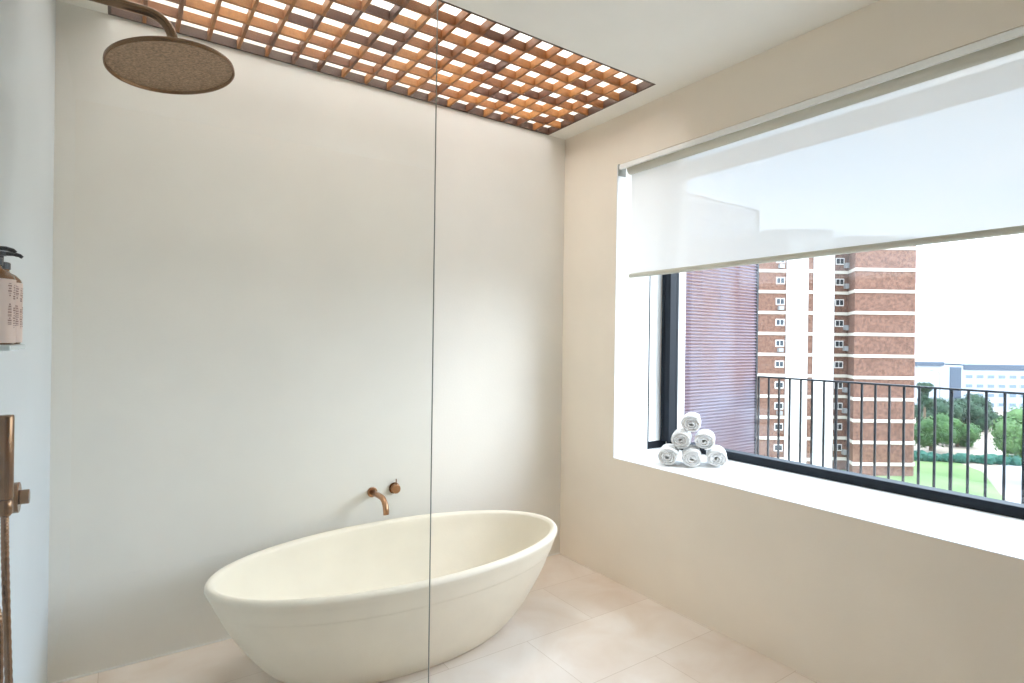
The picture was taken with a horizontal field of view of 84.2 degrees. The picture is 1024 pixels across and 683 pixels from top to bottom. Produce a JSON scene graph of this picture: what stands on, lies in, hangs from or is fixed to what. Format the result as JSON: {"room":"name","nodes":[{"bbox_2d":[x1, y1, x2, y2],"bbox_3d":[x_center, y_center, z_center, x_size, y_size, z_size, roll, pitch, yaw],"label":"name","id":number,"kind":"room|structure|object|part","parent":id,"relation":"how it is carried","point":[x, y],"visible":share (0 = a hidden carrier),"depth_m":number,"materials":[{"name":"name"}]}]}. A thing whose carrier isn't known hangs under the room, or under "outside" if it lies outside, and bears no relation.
{"room":"bathroom","nodes":[
{"label":"bathroom","id":0,"kind":"room"},
{"bbox_2d":[0,0,55,682],"bbox_3d":[-0.535,0.083,0.243,0.150,2.759,4.600,1,0,-34],"label":"wall","id":1,"kind":"structure","parent":0,"point":[27,27],"depth_m":1.67,"materials":[{"name":"paint"}]},
{"bbox_2d":[0,414,14,682],"bbox_3d":[-0.955,0.576,1.040,0.067,0.876,0.084,1,0,-34],"label":"shower","id":2,"kind":"object","parent":1,"relation":"attached to","point":[7,422],"visible":1,"depth_m":1.06,"materials":[{"name":"brown metal"}]},
{"bbox_2d":[0,344,25,350],"bbox_3d":[-0.931,0.000,1.017,0.070,0.030,0.185,1,0,-34],"label":"shelf","id":3,"kind":"object","parent":1,"relation":"attached to","point":[3,347],"visible":0.98,"depth_m":0.99,"materials":[{"name":"white plastic"}]},
{"bbox_2d":[0,246,16,343],"bbox_3d":[-0.910,-0.082,0.993,0.065,0.174,0.064,1,0,-34],"label":"soap bottle","id":4,"kind":"object","parent":3,"relation":"on","point":[8,285],"visible":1,"depth_m":0.99,"materials":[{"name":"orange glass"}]},
{"bbox_2d":[0,251,23,343],"bbox_3d":[-0.956,-0.083,1.060,0.065,0.174,0.064,1,0,-34],"label":"soap bottle","id":5,"kind":"object","parent":3,"relation":"on","point":[6,265],"visible":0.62,"depth_m":1.06,"materials":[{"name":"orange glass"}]},
{"bbox_2d":[12,482,29,513],"bbox_3d":[-1.238,0.392,1.426,0.037,0.076,0.076,1,0,-34],"label":"shower valve","id":6,"kind":"object","parent":1,"relation":"attached to","point":[21,496],"visible":0.76,"depth_m":1.41,"materials":[{"name":"brown metal"}]},
{"bbox_3d":[-1.245,0.392,1.421,0.018,0.076,0.076,1,0,-34],"label":"wall plate","id":7,"kind":"part","parent":6,"relation":"part of","materials":[{"name":"brown metal"}]},
{"bbox_3d":[-1.230,0.392,1.431,0.019,0.036,0.036,1,0,-34],"label":"knob","id":8,"kind":"part","parent":6,"relation":"part of","materials":[{"name":"brown metal"}]},
{"bbox_2d":[89,0,234,94],"bbox_3d":[-0.971,-0.789,1.448,0.476,0.189,0.300,1,0,-34],"label":"shower","id":9,"kind":"object","parent":1,"relation":"attached to","point":[169,64],"visible":1,"depth_m":1.48,"materials":[{"name":"brown metal"}]},
{"bbox_3d":[-1.025,-0.800,1.411,0.336,0.134,0.025,1,0,-34],"label":"arm","id":10,"kind":"part","parent":9,"relation":"part of","materials":[{"name":"brown metal"}]},
{"bbox_3d":[-0.899,-0.725,1.499,0.288,0.046,0.291,1,0,-34],"label":"nozzle plate","id":11,"kind":"part","parent":9,"relation":"part of","materials":[{"name":"brown metal"}]},
{"bbox_2d":[47,0,564,682],"bbox_3d":[-0.595,-0.600,3.076,3.240,4.120,0.150,1,0,-34],"label":"wall","id":12,"kind":"structure","parent":0,"point":[242,272],"depth_m":2.63,"materials":[{"name":"paint"}]},
{"bbox_2d":[367,487,388,514],"bbox_3d":[-0.661,0.796,2.828,0.051,0.096,0.207,1,0,-34],"label":"spout","id":13,"kind":"object","parent":12,"relation":"attached to","point":[372,492],"visible":1,"depth_m":2.79,"materials":[{"name":"orange metal"}]},
{"bbox_3d":[-0.716,0.773,2.909,0.051,0.051,0.011,1,0,-34],"label":"wall plate","id":14,"kind":"part","parent":13,"relation":"part of","materials":[{"name":"orange metal"}]},
{"bbox_2d":[389,479,400,493],"bbox_3d":[-0.610,0.758,2.967,0.058,0.081,0.035,1,0,-34],"label":"mixer","id":15,"kind":"object","parent":12,"relation":"attached to","point":[394,487],"visible":1,"depth_m":2.96,"materials":[{"name":"brown metal"}]},
{"bbox_3d":[-0.609,0.769,2.964,0.047,0.047,0.028,1,0,-34],"label":"knob","id":16,"kind":"part","parent":15,"relation":"part of","materials":[{"name":"orange metal"}]},
{"bbox_2d":[61,554,818,682],"bbox_3d":[0.495,1.416,0.962,2.690,0.120,4.900,1,0,-34],"label":"floor","id":17,"kind":"structure","parent":0,"point":[576,623],"depth_m":2.46,"materials":[{"name":"tile"}]},
{"bbox_2d":[53,552,559,682],"bbox_3d":[-0.741,1.335,2.899,2.540,0.006,0.006,1,0,-34],"label":"sealant line","id":18,"kind":"structure","parent":17,"relation":"on","point":[138,661],"depth_m":2.36,"materials":[{"name":"white"}]},
{"bbox_2d":[204,510,556,682],"bbox_3d":[-0.469,1.122,2.506,1.591,0.440,0.825,1,0,-34],"label":"bathtub","id":19,"kind":"object","parent":17,"relation":"on","point":[350,604],"visible":1,"depth_m":2.31,"materials":[{"name":"ceramic"}]},
{"bbox_2d":[428,0,437,682],"bbox_3d":[-0.474,0.143,0.953,0.752,2.400,0.018,1,0,-34],"label":"screen","id":20,"kind":"object","parent":17,"relation":"on","point":[437,0],"visible":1,"depth_m":1.16,"materials":[{"name":"clear glass"}]},
{"bbox_2d":[57,0,878,139],"bbox_3d":[0.801,-1.379,1.054,3.240,0.200,4.750,1,0,-34],"label":"ceiling","id":21,"kind":"structure","parent":0,"point":[672,45],"depth_m":2.32,"materials":[{"name":"paint"}]},
{"bbox_2d":[108,0,655,134],"bbox_3d":[-0.451,-1.317,2.549,2.240,0.040,0.867,1,0,-34],"label":"lattice","id":22,"kind":"object","parent":21,"relation":"attached to","point":[427,12],"visible":0.87,"depth_m":2.58,"materials":[{"name":"brown wood"}]},
{"bbox_2d":[549,45,609,97],"bbox_3d":[-0.413,-2.027,2.508,2.442,1.060,0.969,1,0,-34],"label":"skylight","id":23,"kind":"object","parent":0,"point":[563,53],"depth_m":3.38,"materials":[{"name":"white glass"}]},
{"bbox_2d":[677,272,685,428],"bbox_3d":[2.357,-0.119,1.982,0.399,3.600,6.200,1,0,-34],"label":"wall","id":24,"kind":"structure","parent":0,"point":[682,276],"depth_m":3.97,"materials":[{"name":"grey paint"}]},
{"bbox_2d":[560,0,1023,682],"bbox_3d":[1.891,0.115,1.816,0.550,2.759,4.750,1,0,-34],"label":"wall","id":25,"kind":"structure","parent":0,"point":[828,597],"depth_m":2.45,"materials":[{"name":"beige paint"}]},
{"bbox_2d":[613,165,649,457],"bbox_3d":[0.718,-0.170,3.369,0.004,1.668,0.374,1,0,43],"label":"window reveal","id":26,"kind":"object","parent":25,"relation":"in","point":[631,294],"depth_m":3.33,"materials":[{"name":"white paint"}]},
{"bbox_2d":[614,447,1023,560],"bbox_3d":[1.554,0.677,2.295,0.550,0.004,2.811,1,0,-34],"label":"window sill","id":27,"kind":"structure","parent":25,"relation":"attached to","point":[981,530],"depth_m":2.36,"materials":[{"name":"white paint"}]},
{"bbox_2d":[658,443,678,464],"bbox_3d":[0.856,0.614,3.097,0.104,0.089,0.180,1,0,19],"label":"rolled towel","id":28,"kind":"object","parent":27,"relation":"on","point":[668,453],"visible":1,"depth_m":3.02,"materials":[{"name":"white fabric"}]},
{"bbox_2d":[682,445,701,466],"bbox_3d":[0.970,0.615,3.059,0.102,0.090,0.182,1,0,18],"label":"rolled towel","id":29,"kind":"object","parent":27,"relation":"on","point":[691,455],"visible":0.99,"depth_m":2.98,"materials":[{"name":"white fabric"}]},
{"bbox_2d":[671,428,691,448],"bbox_3d":[0.934,0.533,3.124,0.104,0.091,0.181,1,0,20],"label":"rolled towel","id":30,"kind":"object","parent":29,"relation":"on","point":[681,438],"visible":0.99,"depth_m":3.05,"materials":[{"name":"white fabric"}]},
{"bbox_2d":[681,412,700,431],"bbox_3d":[0.989,0.442,3.127,0.101,0.090,0.181,1,0,20],"label":"rolled towel","id":31,"kind":"object","parent":30,"relation":"on","point":[691,421],"visible":1,"depth_m":3.05,"materials":[{"name":"white fabric"}]},
{"bbox_2d":[706,445,726,465],"bbox_3d":[1.109,0.617,3.075,0.105,0.084,0.180,1,0,18],"label":"rolled towel","id":32,"kind":"object","parent":27,"relation":"on","point":[715,456],"visible":0.98,"depth_m":3.00,"materials":[{"name":"white fabric"}]},
{"bbox_2d":[694,429,714,449],"bbox_3d":[1.053,0.534,3.095,0.106,0.089,0.181,1,0,20],"label":"rolled towel","id":33,"kind":"object","parent":32,"relation":"on","point":[704,438],"visible":1,"depth_m":3.02,"materials":[{"name":"white fabric"}]},
{"bbox_2d":[618,25,1023,277],"bbox_3d":[1.395,-0.671,2.116,0.072,0.647,2.718,1,0,-34],"label":"roller blind","id":34,"kind":"object","parent":25,"relation":"attached to","point":[930,150],"visible":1,"depth_m":2.22,"materials":[{"name":"white fabric"}]},
{"bbox_2d":[647,273,1023,519],"bbox_3d":[1.738,-0.249,2.413,0.234,1.854,2.814,1,0,-34],"label":"window","id":35,"kind":"structure","parent":25,"relation":"in","point":[670,282],"depth_m":3.50,"materials":[{"name":"black metal"}]},
{"bbox_3d":[0.990,-0.271,3.549,0.088,1.785,0.067,1,0,-34],"label":"frame post","id":36,"kind":"part","parent":35,"relation":"part of","materials":[{"name":"black metal"}]},
{"bbox_3d":[2.432,1.591,2.777,1.439,0.220,5.000,1,0,-34],"label":"floor","id":37,"kind":"structure","parent":0,"visible":0},
{"bbox_2d":[684,264,758,453],"bbox_3d":[1.579,0.206,4.286,0.922,2.525,0.024,1,0,-34],"label":"screen","id":38,"kind":"object","parent":37,"relation":"on","point":[744,348],"visible":0.4,"depth_m":4.31,"materials":[{"name":"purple metal"}]},
{"bbox_3d":[1.950,0.216,4.541,0.022,2.515,0.024,1,0,-34],"label":"post","id":39,"kind":"part","parent":38,"relation":"part of","materials":[{"name":"black metal"}]},
{"bbox_2d":[757,376,1023,503],"bbox_3d":[3.106,0.891,2.902,0.040,1.198,4.015,1,0,-34],"label":"balcony railing","id":40,"kind":"object","parent":37,"relation":"on","point":[951,400],"visible":0.66,"depth_m":3.70,"materials":[{"name":"black metal"}]},
{"bbox_3d":[3.117,0.298,2.897,0.040,0.012,4.004,1,0,-34],"label":"rail","id":41,"kind":"part","parent":40,"relation":"part of","materials":[{"name":"black metal"}]},
{"label":"outside","id":42,"kind":"structure","parent":0,"visible":0},
{"bbox_2d":[914,357,1023,500],"bbox_3d":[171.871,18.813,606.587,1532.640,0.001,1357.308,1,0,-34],"label":"ground","id":43,"kind":"structure","parent":42,"point":[978,448],"depth_m":95.25,"materials":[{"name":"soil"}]},
{"bbox_2d":[684,246,917,475],"bbox_3d":[34.832,0.973,78.653,36.000,32.600,10.700,1,0,0],"label":"apartment tower","id":44,"kind":"structure","parent":43,"relation":"on","point":[851,317],"depth_m":75.74,"materials":[{"name":"red brick"}]},
{"bbox_3d":[35.755,8.627,75.938,0.950,0.680,0.020,1,0,0],"label":"pane","id":45,"kind":"part","parent":44,"relation":"part of","materials":[{"name":"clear glass"}]},
{"bbox_3d":[35.867,0.228,75.933,0.950,0.680,0.020,1,0,0],"label":"pane","id":46,"kind":"part","parent":44,"relation":"part of","materials":[{"name":"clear glass"}]},
{"bbox_3d":[35.830,3.028,75.934,0.950,0.680,0.020,1,0,0],"label":"pane","id":47,"kind":"part","parent":44,"relation":"part of","materials":[{"name":"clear glass"}]},
{"bbox_3d":[35.905,-2.572,75.931,0.950,0.680,0.020,1,0,0],"label":"pane","id":48,"kind":"part","parent":44,"relation":"part of","materials":[{"name":"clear glass"}]},
{"bbox_3d":[35.980,-8.171,75.928,0.950,0.680,0.020,1,0,0],"label":"pane","id":49,"kind":"part","parent":44,"relation":"part of","materials":[{"name":"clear glass"}]},
{"bbox_3d":[35.942,-5.372,75.930,0.950,0.680,0.020,1,0,0],"label":"pane","id":50,"kind":"part","parent":44,"relation":"part of","materials":[{"name":"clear glass"}]},
{"bbox_3d":[44.229,3.140,76.734,0.950,0.680,0.020,1,0,0],"label":"pane","id":51,"kind":"part","parent":44,"relation":"part of","materials":[{"name":"clear glass"}]},
{"bbox_3d":[44.342,-5.260,76.730,0.950,0.680,0.020,1,0,0],"label":"pane","id":52,"kind":"part","parent":44,"relation":"part of","materials":[{"name":"clear glass"}]},
{"bbox_3d":[44.304,-2.460,76.731,0.950,0.680,0.020,1,0,0],"label":"pane","id":53,"kind":"part","parent":44,"relation":"part of","materials":[{"name":"clear glass"}]},
{"bbox_3d":[44.267,0.340,76.733,0.950,0.680,0.020,1,0,0],"label":"pane","id":54,"kind":"part","parent":44,"relation":"part of","materials":[{"name":"clear glass"}]},
{"bbox_3d":[44.379,-8.059,76.728,0.950,0.680,0.020,1,0,0],"label":"pane","id":55,"kind":"part","parent":44,"relation":"part of","materials":[{"name":"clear glass"}]},
{"bbox_3d":[44.417,-10.859,76.727,0.950,0.680,0.020,1,0,0],"label":"pane","id":56,"kind":"part","parent":44,"relation":"part of","materials":[{"name":"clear glass"}]},
{"bbox_2d":[916,382,933,418],"bbox_3d":[72.901,12.426,99.979,2.551,10.706,3.104,1,0,-34],"label":"slender tree","id":57,"kind":"object","parent":43,"relation":"on","point":[927,402],"visible":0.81,"depth_m":99.64,"materials":[{"name":"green plant"}]},
{"bbox_2d":[915,361,948,404],"bbox_3d":[103.759,11.612,141.261,8.400,13.100,3.500,1,0,0],"label":"building","id":58,"kind":"structure","parent":43,"relation":"on","point":[923,373],"depth_m":140.00,"materials":[{"name":"grey concrete"}]},
{"bbox_2d":[930,370,940,398],"bbox_3d":[88.055,11.940,118.026,1.889,12.050,1.401,1,0,-34],"label":"street lamp","id":59,"kind":"object","parent":43,"relation":"on","point":[930,370],"visible":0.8,"depth_m":117.93,"materials":[{"name":"grey metal"}]},
{"bbox_3d":[88.496,11.988,118.025,1.373,11.964,0.247,1,0,2],"label":"post","id":60,"kind":"part","parent":59,"relation":"part of","materials":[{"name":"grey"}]},
{"bbox_2d":[914,412,959,450],"bbox_3d":[68.347,14.484,91.381,7.614,6.468,6.606,1,0,-34],"label":"leafy tree","id":61,"kind":"object","parent":43,"relation":"on","point":[942,420],"visible":0.81,"depth_m":89.77,"materials":[{"name":"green plant"}]},
{"bbox_2d":[914,397,966,420],"bbox_3d":[84.321,14.920,112.775,9.891,7.937,9.266,1,0,-34],"label":"leafy tree","id":62,"kind":"object","parent":43,"relation":"on","point":[942,406],"visible":0.35,"depth_m":109.91,"materials":[{"name":"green plant"}]},
{"bbox_2d":[948,417,982,446],"bbox_3d":[75.451,15.524,95.932,6.478,6.053,6.455,1,0,-34],"label":"leafy tree","id":63,"kind":"object","parent":43,"relation":"on","point":[975,431],"visible":0.41,"depth_m":94.19,"materials":[{"name":"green plant"}]},
{"bbox_2d":[914,450,1021,465],"bbox_3d":[68.228,16.919,82.466,19.699,1.601,4.992,1,0,0],"label":"hedge","id":64,"kind":"object","parent":43,"relation":"on","point":[992,459],"visible":0.74,"depth_m":82.28,"materials":[{"name":"teal plant"}]},
{"bbox_2d":[923,360,1023,411],"bbox_3d":[135.957,12.035,156.861,39.800,13.100,14.300,1,0,0],"label":"office block","id":65,"kind":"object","parent":43,"relation":"on","point":[965,374],"visible":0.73,"depth_m":150.01,"materials":[{"name":"grey concrete"}]},
{"bbox_2d":[954,392,993,431],"bbox_3d":[94.025,14.588,116.312,10.126,8.654,8.678,1,0,-34],"label":"leafy tree","id":66,"kind":"object","parent":43,"relation":"on","point":[977,403],"visible":0.52,"depth_m":113.48,"materials":[{"name":"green plant"}]},
{"bbox_2d":[989,404,1002,424],"bbox_3d":[102.119,15.597,121.926,5.312,5.916,6.346,1,0,-34],"label":"leafy tree","id":67,"kind":"object","parent":43,"relation":"on","point":[995,415],"visible":0.13,"depth_m":120.48,"materials":[{"name":"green plant"}]},
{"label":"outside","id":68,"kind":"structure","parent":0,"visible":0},
{"bbox_2d":[844,461,1005,500],"bbox_3d":[47.093,17.466,74.003,44.396,0.150,29.502,1,0,-34],"label":"lawn","id":69,"kind":"structure","parent":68,"point":[976,477],"depth_m":72.29,"materials":[{"name":"green plant"}]},
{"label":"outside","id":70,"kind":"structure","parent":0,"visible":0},
{"bbox_2d":[983,465,1021,503],"bbox_3d":[50.597,17.528,56.433,69.421,0.140,37.466,1,0,-34],"label":"path","id":71,"kind":"structure","parent":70,"point":[1013,473],"depth_m":71.91,"materials":[{"name":"white concrete"}]},
{"bbox_2d":[989,404,1022,461],"bbox_3d":[64.140,12.834,70.141,7.238,9.676,7.779,1,0,-34],"label":"feathery tree","id":72,"kind":"object","parent":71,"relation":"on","point":[1014,417],"visible":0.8,"depth_m":70.43,"materials":[{"name":"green plant"}]}
]}

